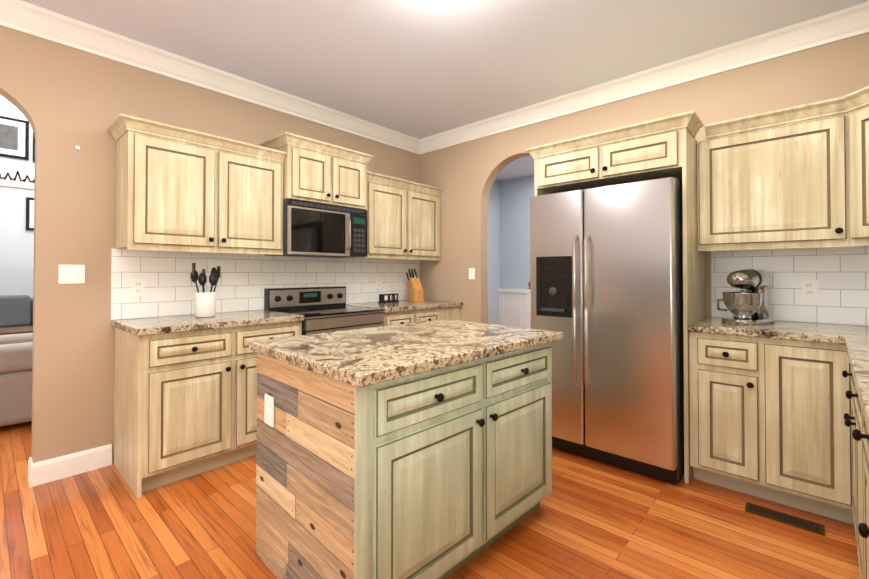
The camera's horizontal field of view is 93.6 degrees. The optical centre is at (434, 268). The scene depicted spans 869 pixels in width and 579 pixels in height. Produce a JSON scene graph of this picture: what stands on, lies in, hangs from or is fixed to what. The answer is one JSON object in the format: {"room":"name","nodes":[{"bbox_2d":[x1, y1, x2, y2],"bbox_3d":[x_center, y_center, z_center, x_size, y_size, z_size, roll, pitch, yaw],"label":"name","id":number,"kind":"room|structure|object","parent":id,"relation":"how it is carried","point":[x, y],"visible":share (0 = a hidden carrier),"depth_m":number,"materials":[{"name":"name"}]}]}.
{"room":"kitchen","nodes":[
{"label":"kitchen","id":0,"kind":"room"},
{"bbox_2d":[0,95,34,297],"bbox_3d":[-5.495,-0.661,5.508,0.120,3.900,8.000,-1,-1,42],"label":"wall","id":1,"kind":"structure","parent":0,"point":[16,255],"depth_m":5.38,"materials":[{"name":"white paint"}]},
{"bbox_2d":[0,116,28,159],"bbox_3d":[-5.581,-1.713,5.315,0.026,0.520,0.420,-1,-1,42],"label":"picture frame","id":2,"kind":"object","parent":1,"relation":"attached to","point":[14,138],"visible":0.9,"depth_m":5.36,"materials":[{"name":"black"}]},
{"bbox_2d":[0,165,34,188],"bbox_3d":[-5.456,-1.206,5.445,0.028,0.270,0.950,-1,-1,42],"label":"family sign","id":3,"kind":"object","parent":1,"relation":"attached to","point":[14,176],"visible":0.48,"depth_m":5.38,"materials":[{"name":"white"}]},
{"bbox_2d":[26,197,33,230],"bbox_3d":[-5.319,-0.730,5.593,0.026,0.440,0.400,-1,-1,42],"label":"picture frame","id":4,"kind":"object","parent":1,"relation":"attached to","point":[29,213],"visible":0.27,"depth_m":5.46,"materials":[{"name":"black"}]},
{"bbox_2d":[33,131,34,162],"bbox_3d":[-5.292,-1.639,5.633,0.026,0.420,0.360,-1,-1,42],"label":"picture frame","id":5,"kind":"object","parent":1,"relation":"attached to","point":[33,148],"visible":0.1,"depth_m":5.50,"materials":[{"name":"black"}]},
{"bbox_2d":[0,94,34,452],"bbox_3d":[-2.415,-0.696,2.451,0.004,3.900,7.600,-1,-1,42],"label":"wall","id":6,"kind":"structure","parent":0,"point":[33,270],"depth_m":2.44,"materials":[{"name":"beige paint"}]},
{"bbox_2d":[0,25,418,463],"bbox_3d":[-2.528,-0.699,2.230,0.120,3.900,7.120,-1,-1,42],"label":"wall","id":7,"kind":"structure","parent":0,"point":[64,100],"depth_m":2.52,"materials":[{"name":"beige paint"}]},
{"bbox_2d":[28,444,111,486],"bbox_3d":[-2.201,1.183,1.911,1.004,0.130,7.120,-1,-1,42],"label":"baseboard","id":8,"kind":"structure","parent":7,"relation":"attached to","point":[54,469],"depth_m":2.46,"materials":[{"name":"white wood"}]},
{"bbox_2d":[58,265,84,283],"bbox_3d":[-2.203,0.035,2.479,0.014,0.115,0.121,-1,-1,42],"label":"light switch","id":9,"kind":"object","parent":7,"relation":"attached to","point":[71,274],"visible":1,"depth_m":2.48,"materials":[{"name":"white plastic"}]},
{"bbox_2d":[107,113,286,254],"bbox_3d":[-1.610,-0.499,2.857,0.372,0.786,1.026,-1,-1,42],"label":"upper cabinet","id":10,"kind":"object","parent":7,"relation":"attached to","point":[179,189],"visible":1,"depth_m":2.67,"materials":[{"name":"beige wood"}]},
{"bbox_2d":[0,0,423,154],"bbox_3d":[-2.489,-1.422,2.122,0.095,0.135,7.000,-1,-1,42],"label":"crown molding","id":11,"kind":"structure","parent":7,"relation":"attached to","point":[52,26],"depth_m":2.86,"materials":[{"name":"white wood"}]},
{"bbox_2d":[111,248,419,319],"bbox_3d":[-1.125,0.113,3.674,0.008,0.459,2.839,-1,-1,42],"label":"backsplash","id":12,"kind":"structure","parent":7,"relation":"attached to","point":[244,281],"depth_m":3.18,"materials":[{"name":"tile"}]},
{"bbox_2d":[131,279,144,295],"bbox_3d":[-1.977,0.127,2.719,0.007,0.115,0.075,-1,-1,42],"label":"outlet","id":13,"kind":"object","parent":12,"relation":"attached to","point":[137,287],"visible":1,"depth_m":2.72,"materials":[{"name":"white plastic"}]},
{"bbox_2d":[376,277,381,287],"bbox_3d":[-0.581,0.145,4.261,0.007,0.115,0.075,-1,-1,42],"label":"outlet","id":14,"kind":"object","parent":12,"relation":"attached to","point":[378,282],"visible":1,"depth_m":4.26,"materials":[{"name":"white plastic"}]},
{"bbox_2d":[259,132,373,209],"bbox_3d":[-0.988,-0.777,3.507,0.427,0.486,0.856,-1,-1,42],"label":"upper cabinet","id":15,"kind":"object","parent":7,"relation":"attached to","point":[317,171],"visible":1,"depth_m":3.32,"materials":[{"name":"beige wood"}]},
{"bbox_2d":[266,199,367,257],"bbox_3d":[-0.985,-0.315,3.499,0.449,0.418,0.756,-1,-1,42],"label":"microwave","id":16,"kind":"object","parent":15,"relation":"attached to","point":[311,229],"visible":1,"depth_m":3.33,"materials":[{"name":"grey"}]},
{"bbox_2d":[362,171,443,260],"bbox_3d":[-0.390,-0.484,4.205,0.372,0.786,1.065,-1,-1,42],"label":"upper cabinet","id":17,"kind":"object","parent":7,"relation":"attached to","point":[403,219],"visible":0.88,"depth_m":4.05,"materials":[{"name":"beige wood"}]},
{"bbox_2d":[0,421,859,578],"bbox_3d":[-0.692,1.252,2.285,15.500,0.001,12.700,-1,-1,42],"label":"floor","id":18,"kind":"structure","parent":0,"point":[589,518],"depth_m":1.93,"materials":[{"name":"brown wood"}]},
{"bbox_2d":[0,326,32,334],"bbox_3d":[-4.265,0.956,4.376,0.600,0.640,1.000,-1,-1,42],"label":"coffee table","id":19,"kind":"object","parent":18,"relation":"on","point":[15,330],"depth_m":4.17,"materials":[{"name":"brown wood"}]},
{"bbox_2d":[0,333,32,426],"bbox_3d":[-3.786,0.734,3.305,0.950,0.980,0.950,-1,-1,42],"label":"recliner","id":20,"kind":"object","parent":18,"relation":"on","point":[16,353],"visible":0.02,"depth_m":3.19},
{"bbox_2d":[0,295,32,327],"bbox_3d":[-5.233,0.808,4.917,0.960,0.950,2.100,-1,-1,42],"label":"sofa","id":21,"kind":"object","parent":18,"relation":"on","point":[16,310],"visible":0.04,"depth_m":5.06,"materials":[{"name":"grey fabric"}]},
{"bbox_2d":[114,321,301,498],"bbox_3d":[-1.490,0.815,2.766,0.652,0.885,0.975,-1,-1,42],"label":"base cabinet","id":22,"kind":"object","parent":18,"relation":"on","point":[185,404],"visible":0.83,"depth_m":2.42,"materials":[{"name":"beige wood"}]},
{"bbox_2d":[111,310,303,335],"bbox_3d":[-1.502,0.352,2.771,0.635,0.039,0.998,-1,-1,42],"label":"countertop","id":23,"kind":"structure","parent":22,"relation":"on","point":[156,325],"depth_m":2.59,"materials":[{"name":"stone"}]},
{"bbox_2d":[190,263,219,316],"bbox_3d":[-1.583,0.148,2.824,0.190,0.369,0.169,-1,-1,42],"label":"utensil crock","id":24,"kind":"object","parent":23,"relation":"on","point":[205,304],"visible":1,"depth_m":2.77,"materials":[{"name":"white ceramic"}]},
{"bbox_2d":[264,286,384,334],"bbox_3d":[-0.889,0.715,3.401,0.707,1.100,0.756,-1,-1,42],"label":"range","id":25,"kind":"object","parent":18,"relation":"on","point":[324,309],"visible":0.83,"depth_m":3.37,"materials":[{"name":"silver metal"}]},
{"bbox_2d":[256,342,551,578],"bbox_3d":[-0.076,0.806,1.931,0.859,0.885,1.235,-1,-1,42],"label":"kitchen island","id":26,"kind":"object","parent":18,"relation":"on","point":[444,473],"visible":0.94,"depth_m":1.51,"materials":[{"name":"green"}]},
{"bbox_2d":[249,319,562,387],"bbox_3d":[-0.079,0.343,1.943,0.906,0.039,1.290,-1,-1,42],"label":"island countertop","id":27,"kind":"structure","parent":26,"relation":"on","point":[362,357],"depth_m":1.67,"materials":[{"name":"stone"}]},
{"bbox_2d":[383,306,460,325],"bbox_3d":[-0.287,0.831,4.096,0.652,0.885,1.071,-1,-1,42],"label":"base cabinet","id":28,"kind":"object","parent":18,"relation":"on","point":[420,315],"visible":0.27,"depth_m":3.86,"materials":[{"name":"beige wood"}]},
{"bbox_2d":[346,299,462,312],"bbox_3d":[-0.294,0.368,4.106,0.635,0.039,1.074,-1,-1,42],"label":"countertop","id":29,"kind":"structure","parent":28,"relation":"on","point":[404,305],"depth_m":3.92,"materials":[{"name":"stone"}]},
{"bbox_2d":[378,293,398,302],"bbox_3d":[-0.466,0.303,4.155,0.070,0.090,0.240,0,-1,34],"label":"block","id":30,"kind":"object","parent":29,"relation":"on","point":[389,298],"visible":1,"depth_m":4.11,"materials":[{"name":"black plastic"}]},
{"bbox_2d":[406,269,422,301],"bbox_3d":[-0.220,0.176,4.365,0.104,0.349,0.248,0,-1,-28],"label":"knife block","id":31,"kind":"object","parent":29,"relation":"on","point":[414,290],"visible":1,"depth_m":4.30,"materials":[{"name":"brown wood"}]},
{"bbox_2d":[527,281,530,328],"bbox_3d":[1.607,0.719,4.925,1.067,1.128,0.108,-1,-1,42],"label":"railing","id":32,"kind":"object","parent":18,"relation":"on","point":[528,311],"visible":0.06,"depth_m":5.23,"materials":[{"name":"white wood"}]},
{"bbox_2d":[530,177,683,483],"bbox_3d":[1.243,0.366,2.859,0.905,1.785,0.817,-1,-1,42],"label":"refrigerator","id":33,"kind":"object","parent":18,"relation":"on","point":[606,280],"visible":0.92,"depth_m":2.52,"materials":[{"name":"grey metal"}]},
{"bbox_2d":[525,110,705,483],"bbox_3d":[1.302,0.182,2.924,1.085,2.156,0.670,-1,-1,42],"label":"surround","id":34,"kind":"object","parent":18,"relation":"on","point":[662,147],"visible":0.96,"depth_m":2.58,"materials":[{"name":"beige wood"}]},
{"bbox_2d":[689,332,764,498],"bbox_3d":[1.810,0.812,2.491,0.330,0.884,0.620,-1,-1,42],"label":"base cabinet","id":35,"kind":"object","parent":18,"relation":"on","point":[727,372],"depth_m":2.25,"materials":[{"name":"beige wood"}]},
{"bbox_2d":[745,502,824,535],"bbox_3d":[1.744,1.246,2.039,0.300,0.005,0.105,-1,-1,42],"label":"floor vent","id":36,"kind":"object","parent":18,"relation":"in","point":[794,521],"visible":1,"depth_m":2.03,"materials":[{"name":"brown metal"}]},
{"bbox_2d":[765,338,808,511],"bbox_3d":[2.055,0.810,2.269,0.331,0.884,0.620,-1,-1,42],"label":"base cabinet","id":37,"kind":"object","parent":18,"relation":"on","point":[781,421],"depth_m":2.09,"materials":[{"name":"beige wood"}]},
{"bbox_2d":[809,342,868,539],"bbox_3d":[1.471,0.795,1.014,0.758,0.884,2.062,-1,-1,42],"label":"base cabinet","id":38,"kind":"object","parent":18,"relation":"on","point":[838,431],"depth_m":1.97,"materials":[{"name":"beige wood"}]},
{"bbox_2d":[688,317,868,432],"bbox_3d":[0.290,0.322,0.107,1.284,0.039,6.204,-1,-1,42],"label":"countertop","id":39,"kind":"structure","parent":38,"relation":"on","point":[854,339],"depth_m":2.08,"materials":[{"name":"stone"}]},
{"bbox_2d":[717,269,773,324],"bbox_3d":[1.896,0.166,2.499,0.277,0.326,0.325,-1,-1,42],"label":"stand mixer","id":40,"kind":"object","parent":39,"relation":"on","point":[749,306],"visible":1,"depth_m":2.42,"materials":[{"name":"silver metal"}]},
{"bbox_2d":[856,536,868,578],"bbox_3d":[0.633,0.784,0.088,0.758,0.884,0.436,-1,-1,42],"label":"base cabinet","id":41,"kind":"object","parent":18,"relation":"on","point":[862,545],"depth_m":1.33,"materials":[{"name":"beige wood"}]},
{"bbox_2d":[21,0,868,138],"bbox_3d":[-1.004,-1.530,0.779,4.100,0.050,7.000,-1,-1,42],"label":"ceiling","id":42,"kind":"structure","parent":0,"point":[419,69],"depth_m":2.65,"materials":[{"name":"paint"}]},
{"bbox_2d":[488,180,499,324],"bbox_3d":[0.336,-0.075,5.983,0.120,2.740,2.300,-1,-1,42],"label":"wall","id":43,"kind":"structure","parent":0,"point":[493,250],"depth_m":6.59,"materials":[{"name":"blue paint"}]},
{"bbox_2d":[487,155,530,292],"bbox_3d":[0.946,-0.099,3.886,3.600,2.740,0.004,-1,-1,42],"label":"wall","id":44,"kind":"structure","parent":0,"point":[487,234],"depth_m":4.24,"materials":[{"name":"paint"}]},
{"bbox_2d":[495,156,533,180],"bbox_3d":[2.279,-1.477,5.374,3.840,0.050,3.980,-1,-1,42],"label":"ceiling","id":45,"kind":"structure","parent":0,"point":[520,167],"depth_m":5.96,"materials":[{"name":"paint"}]},
{"bbox_2d":[500,175,533,289],"bbox_3d":[2.446,-0.080,5.543,3.600,2.740,0.120,-1,-1,42],"label":"wall","id":46,"kind":"structure","parent":0,"point":[516,194],"depth_m":6.51,"materials":[{"name":"blue paint"}]},
{"bbox_2d":[498,289,526,327],"bbox_3d":[1.958,0.224,5.865,2.440,2.140,0.048,-1,-1,42],"label":"wainscoting","id":47,"kind":"structure","parent":46,"relation":"attached to","point":[512,307],"depth_m":6.49,"materials":[{"name":"white wood"}]},
{"bbox_2d":[419,32,868,325],"bbox_3d":[1.385,-0.255,3.404,4.340,3.040,0.120,-1,-1,42],"label":"wall","id":48,"kind":"structure","parent":0,"point":[464,175],"depth_m":3.41,"materials":[{"name":"beige paint"}]},
{"bbox_2d":[469,268,474,278],"bbox_3d":[0.383,0.054,4.215,0.075,0.115,0.014,-1,-1,42],"label":"light switch","id":49,"kind":"object","parent":48,"relation":"attached to","point":[471,273],"visible":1,"depth_m":4.21,"materials":[{"name":"white plastic"}]},
{"bbox_2d":[420,1,868,152],"bbox_3d":[1.317,-1.408,3.334,3.870,0.135,0.095,-1,-1,42],"label":"crown molding","id":50,"kind":"structure","parent":48,"relation":"attached to","point":[852,21],"depth_m":2.92,"materials":[{"name":"white wood"}]},
{"bbox_2d":[697,96,848,250],"bbox_3d":[2.034,-0.513,2.493,0.681,0.766,0.340,-1,-1,42],"label":"upper cabinet","id":51,"kind":"object","parent":48,"relation":"attached to","point":[795,177],"depth_m":2.34,"materials":[{"name":"beige wood"}]},
{"bbox_2d":[711,246,868,325],"bbox_3d":[2.390,0.098,2.402,1.269,0.459,0.008,-1,-1,42],"label":"backsplash","id":52,"kind":"structure","parent":48,"relation":"attached to","point":[840,275],"depth_m":2.50,"materials":[{"name":"tile"}]},
{"bbox_2d":[801,279,817,298],"bbox_3d":[2.284,0.124,2.485,0.075,0.115,0.007,-1,-1,42],"label":"outlet","id":53,"kind":"object","parent":52,"relation":"attached to","point":[809,288],"visible":1,"depth_m":2.48,"materials":[{"name":"white plastic"}]},
{"bbox_3d":[0.560,-0.302,-0.651,0.120,3.040,7.000,-1,-1,42],"label":"wall","id":54,"kind":"structure","parent":0,"visible":0},
{"bbox_2d":[845,86,868,246],"bbox_3d":[2.418,-0.520,1.961,0.603,0.766,0.613,-1,-1,42],"label":"upper cabinet","id":55,"kind":"object","parent":54,"relation":"attached to","point":[857,102],"depth_m":2.09,"materials":[{"name":"beige wood"}]}
]}

